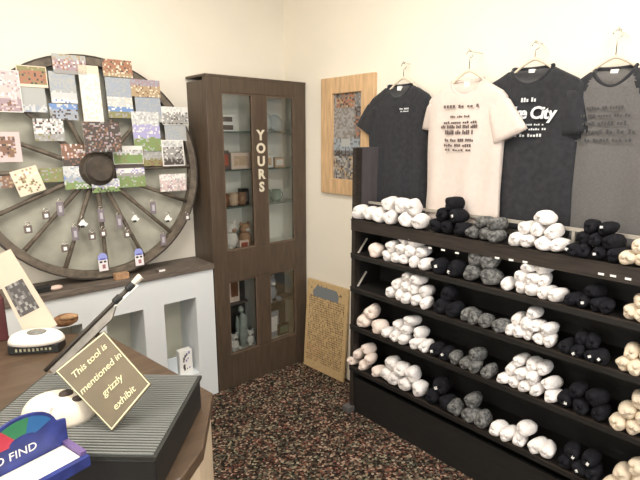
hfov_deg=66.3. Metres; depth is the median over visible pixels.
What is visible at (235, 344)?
plush toy
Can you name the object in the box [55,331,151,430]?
sign plaque
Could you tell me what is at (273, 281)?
plush toy
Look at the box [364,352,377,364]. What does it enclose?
shirt
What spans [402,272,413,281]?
shirt
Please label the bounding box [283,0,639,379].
wall
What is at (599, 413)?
shirt
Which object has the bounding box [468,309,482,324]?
shirt
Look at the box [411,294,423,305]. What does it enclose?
shirt
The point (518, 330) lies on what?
shirt
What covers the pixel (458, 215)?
shirt
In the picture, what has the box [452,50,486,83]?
hanger
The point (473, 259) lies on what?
shirt
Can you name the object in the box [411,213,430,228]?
shirt
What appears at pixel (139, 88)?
postcard
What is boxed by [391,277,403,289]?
shirt
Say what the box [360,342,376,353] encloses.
shirt
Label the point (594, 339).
shirt
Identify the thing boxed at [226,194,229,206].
mug
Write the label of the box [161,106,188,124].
postcard
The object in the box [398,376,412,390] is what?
shirt
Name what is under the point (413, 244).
shirt
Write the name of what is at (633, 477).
shirt
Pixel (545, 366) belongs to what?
shirt
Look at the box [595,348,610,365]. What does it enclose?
yarn ball
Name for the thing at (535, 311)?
shirt
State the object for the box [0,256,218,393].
base cabinet
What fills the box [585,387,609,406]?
shirt
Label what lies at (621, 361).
shirt
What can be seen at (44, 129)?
postcard
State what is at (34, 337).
cover
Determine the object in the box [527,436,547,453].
shirt
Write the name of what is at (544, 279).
shirt
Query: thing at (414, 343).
shirt
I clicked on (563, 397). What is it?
shirt
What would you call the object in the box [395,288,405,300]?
shirt
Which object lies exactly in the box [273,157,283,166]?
gift box
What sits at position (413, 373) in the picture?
shirt
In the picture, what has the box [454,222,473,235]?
shirt
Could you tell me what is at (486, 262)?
shirt
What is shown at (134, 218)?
keychain
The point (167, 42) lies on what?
wall
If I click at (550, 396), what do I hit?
shirt
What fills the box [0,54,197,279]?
wheel
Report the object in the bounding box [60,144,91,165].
postcard
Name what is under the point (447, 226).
shirt
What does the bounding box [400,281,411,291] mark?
shirt
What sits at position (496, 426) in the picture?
shirt
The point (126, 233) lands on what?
keychain
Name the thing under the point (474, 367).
shirt
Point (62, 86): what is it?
postcard
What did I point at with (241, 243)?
gift box
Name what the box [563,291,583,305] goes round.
shirt
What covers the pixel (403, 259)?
shirt
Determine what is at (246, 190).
gift box
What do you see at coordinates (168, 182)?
postcard
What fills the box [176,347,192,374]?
gift box
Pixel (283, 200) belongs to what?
glass shelf
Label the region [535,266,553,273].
shirt
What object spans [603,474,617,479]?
shirt
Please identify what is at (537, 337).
shirt
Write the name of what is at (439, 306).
shirt
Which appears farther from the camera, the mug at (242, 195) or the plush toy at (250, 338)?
the plush toy at (250, 338)
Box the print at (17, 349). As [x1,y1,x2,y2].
[15,347,50,351]
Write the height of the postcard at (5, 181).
0.057 m
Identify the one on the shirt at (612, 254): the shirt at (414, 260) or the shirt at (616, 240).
the shirt at (616, 240)
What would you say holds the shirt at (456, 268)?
on the shelf rack
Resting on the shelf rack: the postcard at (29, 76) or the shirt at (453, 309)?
the shirt at (453, 309)
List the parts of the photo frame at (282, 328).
panel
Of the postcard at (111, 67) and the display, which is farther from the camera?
the postcard at (111, 67)
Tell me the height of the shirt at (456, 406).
0.072 m
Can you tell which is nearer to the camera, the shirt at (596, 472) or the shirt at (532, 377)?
the shirt at (596, 472)
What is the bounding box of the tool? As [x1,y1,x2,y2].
[43,274,143,374]
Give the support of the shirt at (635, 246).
on the shirt at (637, 261)
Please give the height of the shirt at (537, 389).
0.057 m
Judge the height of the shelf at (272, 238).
0.025 m
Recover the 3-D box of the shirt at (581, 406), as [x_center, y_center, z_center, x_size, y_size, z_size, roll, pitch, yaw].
[1.052,0.665,1.971,0.063,0.069,0.108,7,14,32]
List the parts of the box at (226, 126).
panel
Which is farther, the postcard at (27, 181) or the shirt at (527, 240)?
the postcard at (27, 181)
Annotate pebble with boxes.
[51,285,62,290]
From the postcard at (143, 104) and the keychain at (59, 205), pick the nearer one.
the keychain at (59, 205)
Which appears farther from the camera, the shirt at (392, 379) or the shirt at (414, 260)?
the shirt at (392, 379)
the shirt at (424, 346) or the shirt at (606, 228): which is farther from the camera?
the shirt at (424, 346)
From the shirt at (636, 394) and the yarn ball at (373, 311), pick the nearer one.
the shirt at (636, 394)
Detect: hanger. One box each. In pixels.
[390,62,417,88]
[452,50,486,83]
[514,41,550,72]
[586,28,639,74]
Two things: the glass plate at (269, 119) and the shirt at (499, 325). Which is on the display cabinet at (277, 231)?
the glass plate at (269, 119)
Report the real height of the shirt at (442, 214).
0.072 m
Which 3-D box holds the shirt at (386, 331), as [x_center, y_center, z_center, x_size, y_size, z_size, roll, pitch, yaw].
[0.380,0.509,2.720,0.107,0.059,0.065,-8,14,-34]
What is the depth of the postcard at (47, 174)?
2.49 m
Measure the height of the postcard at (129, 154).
0.099 m
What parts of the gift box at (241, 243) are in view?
panel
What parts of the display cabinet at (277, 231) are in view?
panel, panel, panel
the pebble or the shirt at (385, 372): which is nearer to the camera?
the pebble
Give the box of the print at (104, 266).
[100,258,105,268]
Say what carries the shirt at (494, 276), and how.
on the shelf rack
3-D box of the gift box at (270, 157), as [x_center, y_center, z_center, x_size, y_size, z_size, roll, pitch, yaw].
[-0.376,-0.540,3.356,0.100,0.085,0.052,-10,15,-40]
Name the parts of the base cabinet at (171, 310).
panel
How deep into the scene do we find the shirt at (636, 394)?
1.81 m
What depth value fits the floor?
2.75 m
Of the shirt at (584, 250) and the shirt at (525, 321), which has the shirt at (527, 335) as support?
the shirt at (525, 321)
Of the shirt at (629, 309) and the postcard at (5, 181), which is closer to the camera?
the shirt at (629, 309)
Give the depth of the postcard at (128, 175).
2.74 m
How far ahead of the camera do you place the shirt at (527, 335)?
2.08 m
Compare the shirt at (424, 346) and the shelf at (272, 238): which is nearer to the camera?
the shirt at (424, 346)
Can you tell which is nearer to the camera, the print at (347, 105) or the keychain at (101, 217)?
the keychain at (101, 217)
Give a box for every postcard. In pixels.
[0,69,23,112]
[0,132,22,161]
[0,176,13,187]
[9,165,45,196]
[15,64,47,87]
[20,86,47,112]
[32,118,64,140]
[39,168,63,181]
[48,71,77,103]
[49,103,78,119]
[51,53,86,74]
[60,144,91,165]
[62,166,91,189]
[78,64,103,121]
[82,121,121,151]
[92,178,120,192]
[102,58,132,77]
[104,77,132,117]
[112,146,143,164]
[116,164,145,187]
[130,79,160,97]
[131,111,161,150]
[134,96,161,121]
[139,151,162,165]
[159,173,186,191]
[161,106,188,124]
[161,140,184,165]
[164,125,186,140]
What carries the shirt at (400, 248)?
on the shirt at (403, 259)
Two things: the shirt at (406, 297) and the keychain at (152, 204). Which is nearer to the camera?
the shirt at (406, 297)
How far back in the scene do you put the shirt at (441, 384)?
2.50 m
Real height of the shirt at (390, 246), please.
0.067 m
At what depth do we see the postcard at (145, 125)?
2.78 m
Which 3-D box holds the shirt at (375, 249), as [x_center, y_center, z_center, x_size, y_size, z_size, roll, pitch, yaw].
[0.314,0.057,2.716,0.085,0.082,0.106,7,13,37]
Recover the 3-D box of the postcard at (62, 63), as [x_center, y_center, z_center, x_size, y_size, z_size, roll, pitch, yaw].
[-1.276,-0.895,2.498,0.158,0.095,0.010,-10,15,-40]
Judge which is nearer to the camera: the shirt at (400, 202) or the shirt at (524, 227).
the shirt at (524, 227)
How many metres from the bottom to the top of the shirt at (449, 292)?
0.085 m
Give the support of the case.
on the countertop
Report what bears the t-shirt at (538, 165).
attached to the wall at (323, 39)
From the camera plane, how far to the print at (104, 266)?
2.68 m
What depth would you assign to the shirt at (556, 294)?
1.97 m
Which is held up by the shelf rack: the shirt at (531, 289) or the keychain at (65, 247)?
the shirt at (531, 289)
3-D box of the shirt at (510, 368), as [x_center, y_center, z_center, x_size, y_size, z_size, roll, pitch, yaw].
[0.869,0.572,2.202,0.105,0.059,0.055,-11,16,-41]
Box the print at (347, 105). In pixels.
[334,92,360,179]
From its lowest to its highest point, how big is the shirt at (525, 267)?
0.051 m
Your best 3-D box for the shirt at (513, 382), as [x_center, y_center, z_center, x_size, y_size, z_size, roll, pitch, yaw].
[0.878,0.625,2.179,0.107,0.057,0.057,-6,13,-28]
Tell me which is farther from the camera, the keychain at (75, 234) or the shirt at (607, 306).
the keychain at (75, 234)
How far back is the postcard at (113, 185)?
2.65 m
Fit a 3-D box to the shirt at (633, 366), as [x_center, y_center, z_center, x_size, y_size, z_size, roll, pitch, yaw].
[1.161,0.464,1.804,0.053,0.059,0.106,11,16,43]
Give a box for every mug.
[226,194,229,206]
[228,192,238,205]
[237,192,245,204]
[269,189,272,201]
[271,189,282,200]
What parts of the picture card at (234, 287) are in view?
panel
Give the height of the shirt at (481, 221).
0.058 m
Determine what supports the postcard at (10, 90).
on the wheel
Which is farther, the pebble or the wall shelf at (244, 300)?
the wall shelf at (244, 300)
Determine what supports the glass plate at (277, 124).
on the display cabinet at (277, 231)
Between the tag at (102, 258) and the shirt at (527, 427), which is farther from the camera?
the tag at (102, 258)
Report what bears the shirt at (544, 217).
on the shirt at (537, 229)
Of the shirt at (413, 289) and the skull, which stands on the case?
the skull
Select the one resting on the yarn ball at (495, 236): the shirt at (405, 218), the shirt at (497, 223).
the shirt at (497, 223)
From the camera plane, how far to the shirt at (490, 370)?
2.24 m
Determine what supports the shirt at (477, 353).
on the shirt at (474, 367)
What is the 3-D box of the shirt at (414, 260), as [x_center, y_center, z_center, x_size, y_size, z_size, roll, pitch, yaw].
[0.495,0.107,2.510,0.106,0.066,0.059,-11,16,-42]
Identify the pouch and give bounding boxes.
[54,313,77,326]
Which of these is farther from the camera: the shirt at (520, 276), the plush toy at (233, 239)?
the plush toy at (233, 239)
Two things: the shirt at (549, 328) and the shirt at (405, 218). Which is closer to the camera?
the shirt at (549, 328)
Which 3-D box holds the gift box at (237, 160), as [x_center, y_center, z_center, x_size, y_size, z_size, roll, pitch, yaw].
[-0.531,-0.519,3.208,0.150,0.105,0.062,-10,15,-40]
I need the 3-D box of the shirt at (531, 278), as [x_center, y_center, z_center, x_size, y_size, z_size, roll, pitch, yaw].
[0.908,0.163,2.055,0.106,0.051,0.059,-9,15,-38]
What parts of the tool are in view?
blade, handle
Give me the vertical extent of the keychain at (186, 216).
0.057 m
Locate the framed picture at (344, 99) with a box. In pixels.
[321,72,376,195]
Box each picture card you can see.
[229,281,239,302]
[271,310,278,336]
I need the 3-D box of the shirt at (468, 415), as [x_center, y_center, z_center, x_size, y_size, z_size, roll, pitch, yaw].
[0.739,0.846,2.373,0.105,0.070,0.083,-7,14,-32]
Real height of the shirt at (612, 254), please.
0.059 m
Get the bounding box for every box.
[0,294,8,340]
[0,411,90,479]
[34,284,50,293]
[113,271,128,280]
[156,267,165,272]
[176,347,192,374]
[223,115,233,123]
[223,123,234,130]
[224,150,228,169]
[229,152,250,168]
[238,188,248,203]
[238,239,248,247]
[268,155,272,167]
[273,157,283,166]
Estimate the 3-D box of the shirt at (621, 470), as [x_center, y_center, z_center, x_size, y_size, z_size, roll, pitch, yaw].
[1.179,0.899,1.898,0.106,0.062,0.064,-8,14,-35]
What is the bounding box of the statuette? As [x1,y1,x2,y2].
[235,306,247,345]
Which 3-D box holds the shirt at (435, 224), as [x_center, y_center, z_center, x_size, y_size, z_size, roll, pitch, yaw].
[0.580,-0.072,2.385,0.106,0.069,0.072,-8,14,-33]
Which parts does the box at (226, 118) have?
panel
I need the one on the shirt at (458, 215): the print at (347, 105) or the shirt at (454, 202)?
the shirt at (454, 202)
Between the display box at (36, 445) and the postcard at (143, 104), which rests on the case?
the display box at (36, 445)
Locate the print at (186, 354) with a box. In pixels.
[183,351,189,370]
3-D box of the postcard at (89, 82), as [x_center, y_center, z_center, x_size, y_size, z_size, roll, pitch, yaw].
[-1.203,-0.762,2.575,0.101,0.299,0.027,-10,15,-40]
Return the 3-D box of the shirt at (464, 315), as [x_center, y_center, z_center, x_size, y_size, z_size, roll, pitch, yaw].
[0.710,0.350,2.323,0.107,0.067,0.058,-6,13,-27]
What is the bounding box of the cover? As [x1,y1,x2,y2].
[7,328,64,346]
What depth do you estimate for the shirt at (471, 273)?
2.24 m
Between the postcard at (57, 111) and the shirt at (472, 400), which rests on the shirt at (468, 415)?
the shirt at (472, 400)
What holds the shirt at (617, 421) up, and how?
on the shelf rack
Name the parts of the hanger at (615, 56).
arm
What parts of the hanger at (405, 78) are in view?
arm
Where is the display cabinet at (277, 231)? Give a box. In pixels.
[185,73,305,391]
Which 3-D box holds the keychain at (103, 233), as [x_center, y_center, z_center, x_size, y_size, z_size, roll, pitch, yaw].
[-1.182,-0.045,2.669,0.036,0.057,0.008,-10,15,-40]
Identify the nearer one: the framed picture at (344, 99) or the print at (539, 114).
the print at (539, 114)
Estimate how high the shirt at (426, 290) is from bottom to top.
0.066 m
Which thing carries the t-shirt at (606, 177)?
attached to the wall at (323, 39)
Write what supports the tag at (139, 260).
hanging from the wheel
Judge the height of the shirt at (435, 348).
0.064 m
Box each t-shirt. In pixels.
[357,83,431,212]
[422,77,527,224]
[492,63,587,235]
[561,63,639,248]
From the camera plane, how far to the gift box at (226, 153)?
3.12 m
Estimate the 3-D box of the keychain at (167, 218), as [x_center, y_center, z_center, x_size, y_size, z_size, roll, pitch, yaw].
[-0.900,-0.136,2.906,0.048,0.060,0.010,-10,15,-40]
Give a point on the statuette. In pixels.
(241, 324)
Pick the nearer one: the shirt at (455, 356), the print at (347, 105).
the shirt at (455, 356)
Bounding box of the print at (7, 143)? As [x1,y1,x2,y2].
[0,136,16,157]
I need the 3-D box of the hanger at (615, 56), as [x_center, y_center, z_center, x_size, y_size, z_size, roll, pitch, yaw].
[1.148,-0.695,1.907,0.014,0.242,0.348,-10,15,-40]
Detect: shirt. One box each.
[347,357,361,364]
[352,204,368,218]
[353,348,364,358]
[357,314,373,326]
[358,359,371,369]
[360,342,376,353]
[363,206,377,219]
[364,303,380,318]
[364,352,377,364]
[368,243,384,257]
[370,207,387,222]
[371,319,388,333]
[372,365,385,376]
[380,367,391,380]
[381,196,397,210]
[381,326,394,337]
[382,209,399,223]
[382,250,391,261]
[385,240,399,252]
[385,286,396,297]
[385,355,400,370]
[387,371,403,384]
[389,330,401,341]
[391,252,400,262]
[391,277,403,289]
[393,319,403,330]
[393,361,410,376]
[395,197,410,213]
[395,243,408,253]
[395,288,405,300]
[397,334,412,344]
[398,211,414,226]
[398,254,409,263]
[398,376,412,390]
[399,324,415,334]
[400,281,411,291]
[401,292,415,303]
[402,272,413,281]
[403,315,421,325]
[404,198,422,215]
[404,365,421,382]
[405,245,417,256]
[407,284,423,293]
[408,239,425,246]
[409,255,423,267]
[409,274,427,284]
[409,337,426,348]
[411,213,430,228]
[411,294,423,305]
[412,379,428,396]
[413,326,429,337]
[416,246,431,257]
[418,258,433,269]
[418,339,433,352]
[419,285,435,296]
[419,296,433,309]
[425,387,443,403]
[429,218,441,231]
[429,341,445,355]
[430,257,449,273]
[433,298,453,313]
[433,375,450,394]
[436,207,449,221]
[439,345,455,360]
[439,393,456,410]
[440,219,456,232]
[441,284,458,300]
[445,196,464,210]
[445,301,465,317]
[447,259,467,276]
[447,397,464,415]
[449,208,469,222]
[449,349,463,364]
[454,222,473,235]
[459,355,470,368]
[460,307,477,320]
[461,407,480,422]
[463,265,482,280]
[464,391,482,408]
[465,225,481,237]
[468,253,481,265]
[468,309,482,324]
[468,360,482,373]
[469,347,487,360]
[474,409,492,428]
[475,216,493,227]
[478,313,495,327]
[479,227,491,239]
[480,256,501,269]
[480,268,503,284]
[480,363,498,378]
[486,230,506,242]
[487,217,507,230]
[489,419,508,435]
[492,318,511,332]
[496,371,509,383]
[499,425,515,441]
[500,276,516,290]
[505,323,515,334]
[505,361,520,375]
[508,232,524,245]
[508,374,520,387]
[511,311,525,325]
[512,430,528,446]
[513,325,523,337]
[513,352,530,366]
[514,270,531,281]
[514,366,528,379]
[515,281,528,293]
[516,419,537,436]
[518,221,534,233]
[518,379,530,391]
[520,234,538,246]
[520,263,535,271]
[520,316,537,329]
[522,330,535,339]
[524,284,539,295]
[525,370,541,385]
[526,272,541,283]
[526,305,543,318]
[526,356,542,370]
[527,319,546,331]
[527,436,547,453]
[529,381,545,395]
[530,222,546,236]
[532,331,543,344]
[534,210,557,224]
[534,235,552,250]
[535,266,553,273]
[536,359,553,375]
[537,285,557,299]
[538,273,552,286]
[539,439,556,458]
[541,321,559,335]
[541,375,563,389]
[543,333,557,347]
[544,223,564,238]
[544,388,561,402]
[548,237,571,251]
[548,287,569,301]
[557,388,572,406]
[558,337,576,353]
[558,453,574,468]
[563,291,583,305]
[564,440,581,459]
[565,242,579,255]
[569,381,589,397]
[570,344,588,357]
[571,457,586,475]
[573,396,590,415]
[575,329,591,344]
[576,231,590,243]
[576,243,592,256]
[576,293,595,307]
[581,448,601,467]
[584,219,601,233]
[584,283,607,296]
[584,347,602,361]
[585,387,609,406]
[585,463,603,479]
[586,332,601,348]
[588,232,605,246]
[590,296,609,311]
[591,246,608,258]
[591,403,611,420]
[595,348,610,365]
[598,221,619,235]
[599,298,615,313]
[602,233,626,248]
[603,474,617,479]
[607,247,630,262]
[609,412,626,430]
[612,461,631,479]
[615,355,629,370]
[618,400,637,418]
[619,250,635,264]
[623,303,637,319]
[623,342,639,359]
[626,417,639,434]
[627,356,639,375]
[628,456,639,475]
[631,238,639,253]
[631,475,639,479]
[632,389,639,408]
[633,308,639,321]
[634,293,639,307]
[635,254,639,265]
[635,409,639,424]
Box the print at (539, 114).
[514,97,556,136]
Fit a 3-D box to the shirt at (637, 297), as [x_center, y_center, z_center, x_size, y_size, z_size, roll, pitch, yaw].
[1.171,0.220,1.777,0.059,0.053,0.105,6,13,28]
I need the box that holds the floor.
[211,360,473,479]
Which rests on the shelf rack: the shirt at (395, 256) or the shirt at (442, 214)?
the shirt at (395, 256)
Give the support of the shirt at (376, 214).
on the shelf rack
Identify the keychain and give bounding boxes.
[24,222,32,233]
[42,208,50,218]
[56,199,64,215]
[61,241,68,251]
[71,224,78,240]
[78,216,87,227]
[88,229,95,239]
[97,206,104,222]
[99,226,106,236]
[115,212,122,227]
[124,228,130,237]
[131,212,138,222]
[150,199,156,213]
[160,231,166,245]
[164,212,171,221]
[184,211,189,220]
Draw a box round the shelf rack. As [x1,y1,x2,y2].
[343,147,639,479]
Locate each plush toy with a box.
[227,221,238,248]
[231,332,241,351]
[238,221,252,245]
[247,328,255,345]
[270,274,281,302]
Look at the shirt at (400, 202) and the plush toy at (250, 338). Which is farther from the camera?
the plush toy at (250, 338)
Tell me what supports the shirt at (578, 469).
on the shelf rack
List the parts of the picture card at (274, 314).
panel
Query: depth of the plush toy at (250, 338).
3.44 m
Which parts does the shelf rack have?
panel, panel, edge trim, shelf, edge trim, edge trim, edge trim, edge trim, shelf, shelf, shelf, shelf, rail, panel, rail post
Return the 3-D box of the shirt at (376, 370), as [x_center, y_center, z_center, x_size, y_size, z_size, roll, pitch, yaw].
[0.343,0.757,2.834,0.107,0.061,0.064,-8,14,-34]
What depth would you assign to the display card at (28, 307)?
1.81 m
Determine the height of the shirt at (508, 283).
0.057 m
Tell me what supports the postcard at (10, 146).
on the wheel
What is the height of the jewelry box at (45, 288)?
0.030 m
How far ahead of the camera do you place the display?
1.73 m
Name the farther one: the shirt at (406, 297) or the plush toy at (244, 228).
the plush toy at (244, 228)
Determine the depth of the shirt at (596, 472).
1.95 m
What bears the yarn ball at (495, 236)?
on the shelf rack
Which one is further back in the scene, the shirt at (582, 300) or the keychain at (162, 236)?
the keychain at (162, 236)
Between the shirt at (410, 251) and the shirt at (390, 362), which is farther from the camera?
the shirt at (390, 362)
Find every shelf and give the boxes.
[178,368,197,374]
[230,298,247,305]
[233,236,291,248]
[235,326,292,350]
[269,198,291,202]
[271,292,292,303]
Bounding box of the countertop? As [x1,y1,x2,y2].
[0,332,213,479]
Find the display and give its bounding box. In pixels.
[7,328,65,354]
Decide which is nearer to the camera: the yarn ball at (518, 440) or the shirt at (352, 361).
the yarn ball at (518, 440)
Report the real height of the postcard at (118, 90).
0.214 m
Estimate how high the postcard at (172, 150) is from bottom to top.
0.152 m
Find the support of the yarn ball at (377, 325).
on the shelf rack
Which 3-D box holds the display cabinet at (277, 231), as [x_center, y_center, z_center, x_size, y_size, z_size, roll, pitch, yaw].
[-0.462,-0.048,3.373,0.758,2.018,0.244,-10,15,-40]
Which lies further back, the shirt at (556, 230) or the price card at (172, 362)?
the price card at (172, 362)
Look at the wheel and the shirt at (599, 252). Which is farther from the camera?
the wheel
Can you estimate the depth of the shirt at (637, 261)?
1.73 m
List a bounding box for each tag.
[98,253,108,271]
[134,248,143,265]
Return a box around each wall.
[0,0,283,288]
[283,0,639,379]
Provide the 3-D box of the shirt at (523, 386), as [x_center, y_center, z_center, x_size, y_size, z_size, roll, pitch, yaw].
[0.906,0.634,2.139,0.058,0.054,0.106,11,16,42]
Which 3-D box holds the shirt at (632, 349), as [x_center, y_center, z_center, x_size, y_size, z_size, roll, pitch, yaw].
[1.167,0.412,1.825,0.105,0.060,0.053,-11,16,-44]
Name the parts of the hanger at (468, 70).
arm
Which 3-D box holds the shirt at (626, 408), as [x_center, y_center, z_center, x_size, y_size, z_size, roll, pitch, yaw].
[1.167,0.643,1.856,0.063,0.055,0.106,11,16,43]
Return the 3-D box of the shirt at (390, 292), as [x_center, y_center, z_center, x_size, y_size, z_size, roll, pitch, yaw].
[0.403,0.282,2.667,0.106,0.067,0.058,-5,13,-24]
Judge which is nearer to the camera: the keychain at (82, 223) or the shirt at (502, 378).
the shirt at (502, 378)
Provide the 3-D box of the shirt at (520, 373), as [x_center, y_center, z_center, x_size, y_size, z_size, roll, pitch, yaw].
[0.896,0.584,2.155,0.106,0.053,0.061,-12,16,-44]
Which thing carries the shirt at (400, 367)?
on the shirt at (392, 379)
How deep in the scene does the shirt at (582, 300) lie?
1.89 m
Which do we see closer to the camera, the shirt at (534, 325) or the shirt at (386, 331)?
the shirt at (534, 325)
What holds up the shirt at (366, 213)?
on the shelf rack
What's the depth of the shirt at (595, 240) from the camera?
1.83 m
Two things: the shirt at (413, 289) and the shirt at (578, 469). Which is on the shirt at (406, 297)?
the shirt at (413, 289)
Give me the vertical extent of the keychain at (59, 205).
0.088 m
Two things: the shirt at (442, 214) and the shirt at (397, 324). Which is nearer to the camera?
the shirt at (442, 214)
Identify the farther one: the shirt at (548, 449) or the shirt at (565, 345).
the shirt at (548, 449)
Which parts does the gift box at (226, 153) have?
panel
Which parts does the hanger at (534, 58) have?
arm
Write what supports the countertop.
on the floor
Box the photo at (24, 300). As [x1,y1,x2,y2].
[5,279,39,316]
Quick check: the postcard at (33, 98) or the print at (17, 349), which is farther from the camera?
the postcard at (33, 98)
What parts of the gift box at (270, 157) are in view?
panel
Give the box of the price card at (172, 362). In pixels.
[168,357,177,373]
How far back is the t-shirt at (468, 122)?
2.32 m
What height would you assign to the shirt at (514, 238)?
0.064 m
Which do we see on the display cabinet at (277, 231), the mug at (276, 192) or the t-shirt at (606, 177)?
the mug at (276, 192)
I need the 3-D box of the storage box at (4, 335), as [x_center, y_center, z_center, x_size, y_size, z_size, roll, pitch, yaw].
[-1.319,0.308,1.783,0.292,0.170,0.090,-10,15,-40]
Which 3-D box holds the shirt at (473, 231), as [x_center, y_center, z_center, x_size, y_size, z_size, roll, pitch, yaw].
[0.705,-0.039,2.236,0.106,0.056,0.062,-9,15,-37]
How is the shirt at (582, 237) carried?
on the shirt at (584, 250)
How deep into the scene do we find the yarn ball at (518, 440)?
2.17 m
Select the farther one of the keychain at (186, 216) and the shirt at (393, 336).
the keychain at (186, 216)
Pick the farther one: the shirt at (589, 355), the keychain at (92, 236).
the keychain at (92, 236)
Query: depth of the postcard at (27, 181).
2.41 m
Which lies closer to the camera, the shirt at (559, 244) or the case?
the case
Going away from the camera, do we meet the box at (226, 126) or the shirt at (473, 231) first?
the shirt at (473, 231)
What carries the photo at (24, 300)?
attached to the display card at (28, 307)
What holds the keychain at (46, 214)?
hanging from the wheel
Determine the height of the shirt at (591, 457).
0.065 m
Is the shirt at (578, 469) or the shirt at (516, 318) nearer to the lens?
the shirt at (578, 469)
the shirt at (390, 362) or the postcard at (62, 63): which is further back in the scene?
the shirt at (390, 362)
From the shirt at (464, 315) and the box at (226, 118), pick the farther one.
the box at (226, 118)
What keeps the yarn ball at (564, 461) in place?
on the shelf rack
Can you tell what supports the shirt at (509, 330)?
on the shelf rack
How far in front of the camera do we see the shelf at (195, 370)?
3.12 m
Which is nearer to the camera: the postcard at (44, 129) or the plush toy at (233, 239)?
the postcard at (44, 129)
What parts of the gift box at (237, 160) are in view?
panel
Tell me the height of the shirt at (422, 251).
0.058 m
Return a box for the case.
[0,373,201,479]
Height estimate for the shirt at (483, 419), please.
0.082 m
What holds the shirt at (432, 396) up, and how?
on the shelf rack
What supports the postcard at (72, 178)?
on the wheel
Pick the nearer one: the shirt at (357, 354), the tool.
the tool
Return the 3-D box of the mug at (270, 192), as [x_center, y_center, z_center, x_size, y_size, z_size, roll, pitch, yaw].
[-0.374,-0.309,3.411,0.067,0.085,0.081,3,12,16]
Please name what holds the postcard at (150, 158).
on the wheel
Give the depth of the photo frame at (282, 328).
3.63 m
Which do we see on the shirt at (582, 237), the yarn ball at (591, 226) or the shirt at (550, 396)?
the yarn ball at (591, 226)
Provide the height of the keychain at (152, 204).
0.088 m
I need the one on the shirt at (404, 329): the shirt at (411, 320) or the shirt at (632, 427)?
the shirt at (411, 320)
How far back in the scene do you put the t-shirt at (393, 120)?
2.70 m
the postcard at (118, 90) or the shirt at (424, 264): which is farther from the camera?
the postcard at (118, 90)
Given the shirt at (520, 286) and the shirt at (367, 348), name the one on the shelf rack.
the shirt at (520, 286)
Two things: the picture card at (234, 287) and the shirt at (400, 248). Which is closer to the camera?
the shirt at (400, 248)
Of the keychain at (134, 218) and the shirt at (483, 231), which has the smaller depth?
the shirt at (483, 231)
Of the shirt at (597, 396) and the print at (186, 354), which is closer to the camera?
the shirt at (597, 396)
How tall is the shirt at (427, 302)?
0.064 m
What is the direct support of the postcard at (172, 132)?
on the wheel
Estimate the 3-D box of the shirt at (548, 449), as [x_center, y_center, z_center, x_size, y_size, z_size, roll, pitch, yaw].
[0.983,0.901,2.117,0.067,0.061,0.107,8,14,33]
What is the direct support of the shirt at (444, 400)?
on the shelf rack
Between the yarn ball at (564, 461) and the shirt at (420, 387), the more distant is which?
the shirt at (420, 387)
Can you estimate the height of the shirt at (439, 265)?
0.080 m
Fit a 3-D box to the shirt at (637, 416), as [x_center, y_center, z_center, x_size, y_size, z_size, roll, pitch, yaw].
[1.200,0.649,1.808,0.060,0.059,0.105,9,15,36]
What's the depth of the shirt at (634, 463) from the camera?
1.84 m
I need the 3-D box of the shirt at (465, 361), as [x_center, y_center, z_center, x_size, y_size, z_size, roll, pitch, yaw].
[0.709,0.587,2.344,0.107,0.059,0.066,-10,15,-40]
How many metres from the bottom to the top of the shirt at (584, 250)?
0.060 m
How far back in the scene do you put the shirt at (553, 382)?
2.04 m
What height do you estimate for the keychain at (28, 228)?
0.057 m
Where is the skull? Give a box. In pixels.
[21,389,94,427]
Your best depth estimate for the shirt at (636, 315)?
1.75 m
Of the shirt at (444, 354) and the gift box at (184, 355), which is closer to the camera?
the shirt at (444, 354)
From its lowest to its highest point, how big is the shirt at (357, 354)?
0.065 m
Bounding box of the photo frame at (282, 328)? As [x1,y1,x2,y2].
[277,322,288,335]
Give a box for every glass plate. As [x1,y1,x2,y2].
[267,113,271,130]
[269,115,282,130]
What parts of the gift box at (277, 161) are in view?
panel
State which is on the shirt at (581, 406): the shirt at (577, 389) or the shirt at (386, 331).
the shirt at (577, 389)
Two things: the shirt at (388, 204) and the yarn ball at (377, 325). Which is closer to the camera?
the shirt at (388, 204)
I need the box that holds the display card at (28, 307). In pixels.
[0,249,56,329]
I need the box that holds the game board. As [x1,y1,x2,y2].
[304,278,349,381]
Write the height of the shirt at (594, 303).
0.059 m
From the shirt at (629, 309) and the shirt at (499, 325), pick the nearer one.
the shirt at (629, 309)
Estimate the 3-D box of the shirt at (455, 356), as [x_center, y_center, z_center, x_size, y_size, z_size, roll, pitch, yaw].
[0.668,0.576,2.406,0.061,0.064,0.106,9,15,37]
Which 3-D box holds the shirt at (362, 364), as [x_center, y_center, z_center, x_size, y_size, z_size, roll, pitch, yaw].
[0.271,0.739,2.914,0.058,0.066,0.106,11,16,42]
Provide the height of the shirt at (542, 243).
0.059 m
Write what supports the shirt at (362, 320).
on the shelf rack
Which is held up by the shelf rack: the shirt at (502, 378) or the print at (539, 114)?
the shirt at (502, 378)
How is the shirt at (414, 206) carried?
on the shirt at (405, 218)
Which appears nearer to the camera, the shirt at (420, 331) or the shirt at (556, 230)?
the shirt at (556, 230)
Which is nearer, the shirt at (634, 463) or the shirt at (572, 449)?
the shirt at (634, 463)
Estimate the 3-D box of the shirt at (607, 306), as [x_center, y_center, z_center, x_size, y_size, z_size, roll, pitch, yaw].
[1.087,0.248,1.858,0.060,0.052,0.105,6,13,28]
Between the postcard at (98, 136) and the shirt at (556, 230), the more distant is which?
the postcard at (98, 136)
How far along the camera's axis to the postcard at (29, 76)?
2.39 m
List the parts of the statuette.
arm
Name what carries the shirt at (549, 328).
on the shirt at (549, 341)

